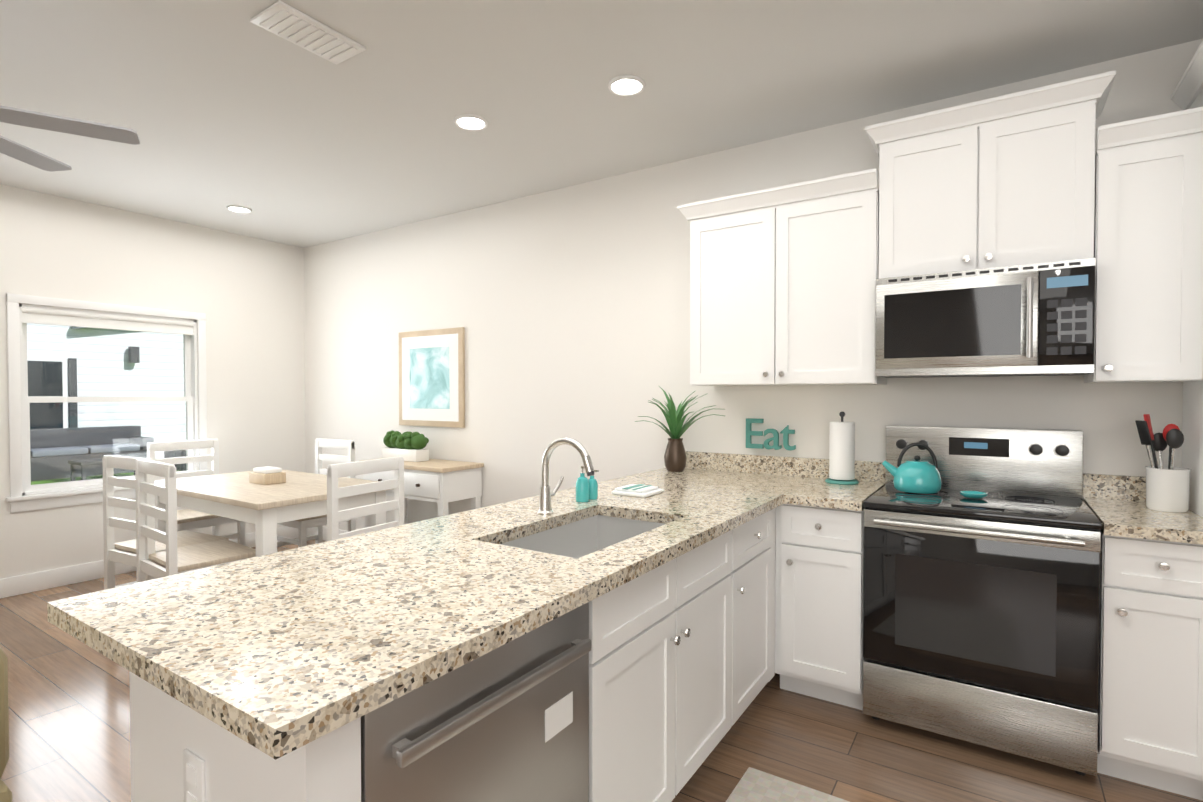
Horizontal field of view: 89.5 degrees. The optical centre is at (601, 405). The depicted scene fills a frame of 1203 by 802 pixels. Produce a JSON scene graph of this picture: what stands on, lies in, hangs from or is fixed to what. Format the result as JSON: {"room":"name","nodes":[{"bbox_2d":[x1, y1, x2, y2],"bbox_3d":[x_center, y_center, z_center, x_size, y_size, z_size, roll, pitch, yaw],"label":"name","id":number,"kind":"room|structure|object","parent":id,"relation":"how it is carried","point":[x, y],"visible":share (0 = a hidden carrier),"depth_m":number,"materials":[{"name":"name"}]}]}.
{"room":"kitchen and dining room","nodes":[
{"label":"kitchen and dining room","id":0,"kind":"room"},
{"bbox_2d":[0,184,305,578],"bbox_3d":[-4.682,-0.073,3.057,0.120,2.740,6.600,1,1,33],"label":"wall","id":1,"kind":"structure","parent":0,"point":[244,294],"depth_m":4.86,"materials":[{"name":"white paint"}]},
{"bbox_2d":[6,293,206,512],"bbox_3d":[-3.653,-0.021,4.572,0.162,1.463,1.246,1,1,33],"label":"window","id":2,"kind":"structure","parent":1,"relation":"in","point":[21,315],"depth_m":4.39,"materials":[{"name":"white"}]},
{"bbox_2d":[0,526,297,598],"bbox_3d":[-4.619,1.232,3.049,0.014,0.130,6.578,1,1,33],"label":"baseboard","id":3,"kind":"structure","parent":1,"relation":"attached to","point":[35,581],"depth_m":4.30,"materials":[{"name":"white wood"}]},
{"bbox_2d":[0,538,1202,801],"bbox_3d":[-1.006,1.398,0.673,8.910,0.120,6.840,1,1,33],"label":"floor","id":4,"kind":"structure","parent":0,"point":[68,702],"depth_m":2.31,"materials":[{"name":"brown wood"}]},
{"bbox_2d":[0,648,11,801],"bbox_3d":[-2.653,0.921,1.655,2.250,0.800,1.050,1,1,33],"label":"sofa","id":5,"kind":"object","parent":4,"relation":"on","point":[5,794],"visible":1,"depth_m":1.47,"materials":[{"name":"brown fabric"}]},
{"bbox_2d":[102,455,228,589],"bbox_3d":[-2.611,0.789,3.658,0.478,0.995,0.449,1,1,28],"label":"dining chair","id":6,"kind":"object","parent":4,"relation":"on","point":[123,552],"visible":0.56,"depth_m":3.54,"materials":[{"name":"white wood"}]},
{"bbox_2d":[135,459,255,582],"bbox_3d":[-2.247,0.794,3.396,0.478,0.995,0.449,1,1,37],"label":"dining chair","id":7,"kind":"object","parent":4,"relation":"on","point":[173,558],"visible":0.6,"depth_m":3.26,"materials":[{"name":"white wood"}]},
{"bbox_2d":[147,439,244,545],"bbox_3d":[-3.050,0.773,4.585,0.449,0.995,0.478,1,1,33],"label":"dining chair","id":8,"kind":"object","parent":4,"relation":"on","point":[188,519],"visible":0.4,"depth_m":4.63,"materials":[{"name":"white wood"}]},
{"bbox_2d":[154,470,391,567],"bbox_3d":[-2.219,0.898,4.042,1.500,0.765,0.900,1,1,33],"label":"dining table","id":9,"kind":"object","parent":4,"relation":"on","point":[266,509],"visible":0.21,"depth_m":3.67,"materials":[{"name":"brown wood"}]},
{"bbox_2d":[249,466,285,484],"bbox_3d":[-2.219,0.465,4.035,0.200,0.099,0.140,1,1,33],"label":"centrepiece","id":10,"kind":"object","parent":9,"relation":"on","point":[268,475],"visible":1,"depth_m":3.98,"materials":[{"name":"brown wood"}]},
{"bbox_2d":[277,438,355,546],"bbox_3d":[-2.238,0.772,4.668,0.478,0.995,0.449,1,1,33],"label":"dining chair","id":11,"kind":"object","parent":4,"relation":"on","point":[303,525],"visible":0.44,"depth_m":4.71,"materials":[{"name":"white wood"}]},
{"bbox_2d":[327,456,403,540],"bbox_3d":[-1.444,0.794,3.389,0.449,0.995,0.478,1,1,29],"label":"dining chair","id":12,"kind":"object","parent":4,"relation":"on","point":[335,472],"visible":0.33,"depth_m":3.25,"materials":[{"name":"white wood"}]},
{"bbox_2d":[361,458,483,527],"bbox_3d":[-1.366,0.849,4.575,0.920,0.845,0.412,1,1,33],"label":"side table","id":13,"kind":"object","parent":4,"relation":"on","point":[442,483],"visible":0.52,"depth_m":4.33,"materials":[{"name":"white wood"}]},
{"bbox_2d":[382,430,428,461],"bbox_3d":[-1.520,0.311,4.697,0.453,0.225,0.176,1,1,33],"label":"planter","id":14,"kind":"object","parent":13,"relation":"on","point":[409,446],"visible":1,"depth_m":4.62,"materials":[{"name":"white ceramic"}]},
{"bbox_2d":[589,580,744,801],"bbox_3d":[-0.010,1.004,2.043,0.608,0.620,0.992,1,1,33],"label":"base cabinet","id":15,"kind":"object","parent":4,"relation":"on","point":[681,663],"depth_m":1.76,"materials":[{"name":"white wood"}]},
{"bbox_2d":[361,602,590,801],"bbox_3d":[-0.426,0.885,1.348,0.622,0.842,0.612,1,1,33],"label":"dishwasher","id":16,"kind":"object","parent":15,"relation":"in","point":[508,722],"visible":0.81,"depth_m":1.18,"materials":[{"name":"grey metal"}]},
{"bbox_2d":[633,508,775,709],"bbox_3d":[0.337,0.868,2.570,0.608,0.874,0.528,1,1,33],"label":"base cabinet","id":17,"kind":"object","parent":4,"relation":"on","point":[744,554],"depth_m":2.39,"materials":[{"name":"white wood"}]},
{"bbox_2d":[47,451,814,759],"bbox_3d":[0.003,0.366,2.222,0.900,0.140,2.867,1,1,33],"label":"countertop","id":18,"kind":"structure","parent":17,"relation":"on","point":[277,655],"depth_m":1.28,"materials":[{"name":"beige stone"}]},
{"bbox_2d":[537,437,594,514],"bbox_3d":[-0.112,0.254,2.196,0.245,0.283,0.122,1,1,33],"label":"faucet","id":19,"kind":"object","parent":18,"relation":"on","point":[546,496],"visible":0.98,"depth_m":2.20,"materials":[{"name":"silver metal"}]},
{"bbox_2d":[500,515,664,557],"bbox_3d":[-0.039,0.541,2.006,0.414,0.198,0.709,1,1,33],"label":"sink basin","id":20,"kind":"object","parent":18,"relation":"in","point":[582,538],"visible":0.02,"depth_m":2.30,"materials":[{"name":"silver metal"}]},
{"bbox_2d":[576,466,591,501],"bbox_3d":[-0.078,0.320,2.473,0.055,0.143,0.055,0,1,0],"label":"soap bottle","id":21,"kind":"object","parent":18,"relation":"on","point":[586,489],"depth_m":2.45,"materials":[{"name":"teal ceramic"}]},
{"bbox_2d":[592,470,598,499],"bbox_3d":[-0.038,0.330,2.532,0.049,0.122,0.048,0,1,-9],"label":"soap bottle","id":22,"kind":"object","parent":18,"relation":"on","point":[594,482],"depth_m":2.51,"materials":[{"name":"teal ceramic"}]},
{"bbox_2d":[612,484,663,497],"bbox_3d":[0.162,0.373,2.676,0.170,0.029,0.180,1,1,33],"label":"dish towel","id":23,"kind":"object","parent":18,"relation":"on","point":[639,490],"visible":1,"depth_m":2.63,"materials":[{"name":"white fabric"}]},
{"bbox_2d":[635,386,723,471],"bbox_3d":[0.455,0.132,3.367,0.482,0.489,0.381,1,1,33],"label":"vase","id":24,"kind":"object","parent":18,"relation":"on","point":[675,457],"visible":1,"depth_m":3.42,"materials":[{"name":"brown metal"}]},
{"bbox_2d":[726,767,848,801],"bbox_3d":[0.533,1.319,1.433,0.830,0.012,1.260,1,1,33],"label":"kitchen mat","id":25,"kind":"object","parent":4,"relation":"on","point":[754,785],"visible":0.86,"depth_m":2.05,"materials":[{"name":"beige fabric"}]},
{"bbox_2d":[775,504,863,709],"bbox_3d":[1.082,0.864,2.851,0.366,0.874,0.644,1,1,33],"label":"base cabinet","id":26,"kind":"object","parent":4,"relation":"on","point":[819,570],"visible":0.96,"depth_m":2.61,"materials":[{"name":"white wood"}]},
{"bbox_2d":[791,458,885,510],"bbox_3d":[1.112,0.356,2.822,0.297,0.140,0.647,1,1,33],"label":"countertop","id":27,"kind":"structure","parent":26,"relation":"on","point":[809,487],"depth_m":2.88,"materials":[{"name":"beige stone"}]},
{"bbox_2d":[825,411,858,484],"bbox_3d":[1.186,0.206,2.994,0.156,0.352,0.156,1,1,33],"label":"paper towel holder","id":28,"kind":"object","parent":27,"relation":"on","point":[842,453],"visible":1,"depth_m":2.95,"materials":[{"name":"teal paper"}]},
{"bbox_2d":[863,425,1101,775],"bbox_3d":[1.537,0.706,2.508,0.754,1.200,0.711,1,1,33],"label":"range","id":29,"kind":"object","parent":4,"relation":"on","point":[981,619],"visible":0.92,"depth_m":2.29,"materials":[{"name":"grey metal"}]},
{"bbox_2d":[882,442,941,493],"bbox_3d":[1.405,0.276,2.750,0.241,0.218,0.196,1,1,33],"label":"kettle","id":30,"kind":"object","parent":29,"relation":"on","point":[917,475],"visible":1,"depth_m":2.68,"materials":[{"name":"teal metal"}]},
{"bbox_2d":[959,491,987,498],"bbox_3d":[1.567,0.378,2.557,0.104,0.020,0.104,1,1,33],"label":"dish","id":31,"kind":"object","parent":29,"relation":"on","point":[974,494],"visible":1,"depth_m":2.53,"materials":[{"name":"teal ceramic"}]},
{"bbox_2d":[1097,530,1202,799],"bbox_3d":[2.005,0.874,2.247,0.304,0.874,0.644,1,1,33],"label":"base cabinet","id":32,"kind":"object","parent":4,"relation":"on","point":[1150,713],"visible":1,"depth_m":2.02,"materials":[{"name":"white wood"}]},
{"bbox_2d":[1083,473,1202,544],"bbox_3d":[2.005,0.366,2.238,0.305,0.140,0.645,1,1,33],"label":"countertop","id":33,"kind":"structure","parent":32,"relation":"on","point":[1118,502],"depth_m":2.20,"materials":[{"name":"beige stone"}]},
{"bbox_2d":[1135,414,1191,512],"bbox_3d":[2.121,0.215,2.301,0.165,0.359,0.160,1,1,33],"label":"utensil crock","id":34,"kind":"object","parent":33,"relation":"on","point":[1168,488],"visible":1,"depth_m":2.26,"materials":[{"name":"white ceramic"}]},
{"bbox_2d":[1171,41,1202,516],"bbox_3d":[2.513,0.048,1.838,1.070,2.540,0.746,1,1,33],"label":"tall cabinet","id":35,"kind":"object","parent":4,"relation":"on","point":[1187,93],"visible":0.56,"depth_m":2.26,"materials":[{"name":"white wood"}]},
{"bbox_2d":[0,0,1202,247],"bbox_3d":[-1.006,-1.462,0.624,8.910,0.120,6.840,1,1,33],"label":"ceiling","id":36,"kind":"structure","parent":0,"point":[218,106],"depth_m":2.72,"materials":[{"name":"white paint"}]},
{"bbox_2d":[0,106,139,171],"bbox_3d":[-2.299,-1.124,1.932,1.323,0.600,1.226,1,1,33],"label":"ceiling fan","id":37,"kind":"object","parent":36,"relation":"hanging from","point":[16,150],"visible":1,"depth_m":2.21,"materials":[{"name":"painted wood"},{"name":"metal"}]},
{"bbox_2d":[226,205,251,212],"bbox_3d":[-2.705,-1.465,4.536,0.170,0.020,0.170,1,1,33],"label":"recessed light","id":38,"kind":"object","parent":36,"relation":"in","point":[237,209],"visible":1,"depth_m":4.52,"materials":[{"name":"white plastic"}]},
{"bbox_2d":[250,0,365,64],"bbox_3d":[-1.121,-1.422,2.338,0.200,0.016,0.350,1,1,33],"label":"ceiling vent","id":39,"kind":"object","parent":36,"relation":"in","point":[293,25],"visible":0.98,"depth_m":2.31,"materials":[{"name":"white metal"}]},
{"bbox_2d":[454,114,487,130],"bbox_3d":[-0.664,-1.440,3.091,0.170,0.020,0.170,1,1,33],"label":"recessed light","id":40,"kind":"object","parent":36,"relation":"in","point":[472,122],"visible":1,"depth_m":3.08,"materials":[{"name":"white plastic"}]},
{"bbox_2d":[608,75,645,95],"bbox_3d":[0.113,-1.434,2.725,0.170,0.020,0.170,1,1,33],"label":"recessed light","id":41,"kind":"object","parent":36,"relation":"in","point":[627,85],"visible":1,"depth_m":2.72,"materials":[{"name":"white plastic"}]},
{"bbox_2d":[304,39,1202,530],"bbox_3d":[0.835,-0.080,3.458,8.910,2.740,0.120,1,1,33],"label":"wall","id":42,"kind":"structure","parent":0,"point":[566,309],"depth_m":3.91,"materials":[{"name":"white paint"}]},
{"bbox_2d":[306,526,347,540],"bbox_3d":[-1.115,1.204,4.672,4.038,0.130,0.022,1,1,33],"label":"baseboard","id":43,"kind":"structure","parent":42,"relation":"attached to","point":[309,531],"depth_m":5.63,"materials":[{"name":"white wood"}]},
{"bbox_2d":[399,327,464,427],"bbox_3d":[-1.353,-0.213,4.797,0.740,0.760,0.028,1,1,33],"label":"framed art","id":44,"kind":"object","parent":42,"relation":"attached to","point":[431,377],"visible":0.94,"depth_m":4.76,"materials":[{"name":"brown wood"}]},
{"bbox_2d":[746,418,795,450],"bbox_3d":[0.915,0.157,3.291,0.270,0.165,0.023,1,1,33],"label":"eat sign","id":45,"kind":"object","parent":42,"relation":"attached to","point":[786,431],"visible":1,"depth_m":3.29,"materials":[{"name":"teal paint"}]},
{"bbox_2d":[677,168,886,385],"bbox_3d":[0.906,-0.578,3.104,0.967,0.947,0.372,1,1,33],"label":"upper cabinet","id":46,"kind":"object","parent":42,"relation":"attached to","point":[783,285],"visible":1,"depth_m":2.94,"materials":[{"name":"white wood"}]},
{"bbox_2d":[865,70,1115,278],"bbox_3d":[1.631,-0.897,2.624,0.858,0.678,0.372,1,1,33],"label":"upper cabinet","id":47,"kind":"object","parent":42,"relation":"attached to","point":[1005,180],"visible":0.9,"depth_m":2.48,"materials":[{"name":"white wood"}]},
{"bbox_2d":[875,258,1095,377],"bbox_3d":[1.613,-0.340,2.606,0.752,0.426,0.435,1,1,33],"label":"microwave","id":48,"kind":"object","parent":47,"relation":"attached to","point":[1037,319],"visible":1,"depth_m":2.44,"materials":[{"name":"grey metal"}]},
{"bbox_2d":[1084,107,1202,382],"bbox_3d":[2.078,-0.564,2.337,0.303,0.947,0.372,1,1,33],"label":"upper cabinet","id":49,"kind":"object","parent":42,"relation":"attached to","point":[1148,233],"visible":1,"depth_m":2.22,"materials":[{"name":"white wood"}]},
{"label":"outside","id":50,"kind":"structure","parent":0,"visible":0},
{"bbox_2d":[31,470,179,484],"bbox_3d":[-22.317,1.344,12.607,39.800,0.180,60.000,1,1,33],"label":"ground","id":51,"kind":"structure","parent":50,"point":[79,478],"depth_m":10.66,"materials":[{"name":"green plant"}]},
{"bbox_2d":[27,323,185,458],"bbox_3d":[-16.537,-3.082,11.135,8.800,8.720,22.000,1,1,33],"label":"house","id":52,"kind":"structure","parent":51,"relation":"on","point":[122,407],"depth_m":12.98,"materials":[{"name":"white"}]},
{"bbox_2d":[30,426,185,480],"bbox_3d":[-9.163,0.859,10.823,1.950,0.850,4.250,1,1,33],"label":"outdoor sofa","id":53,"kind":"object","parent":51,"relation":"on","point":[68,471],"depth_m":11.03,"materials":[{"name":"grey fabric"}]}
]}

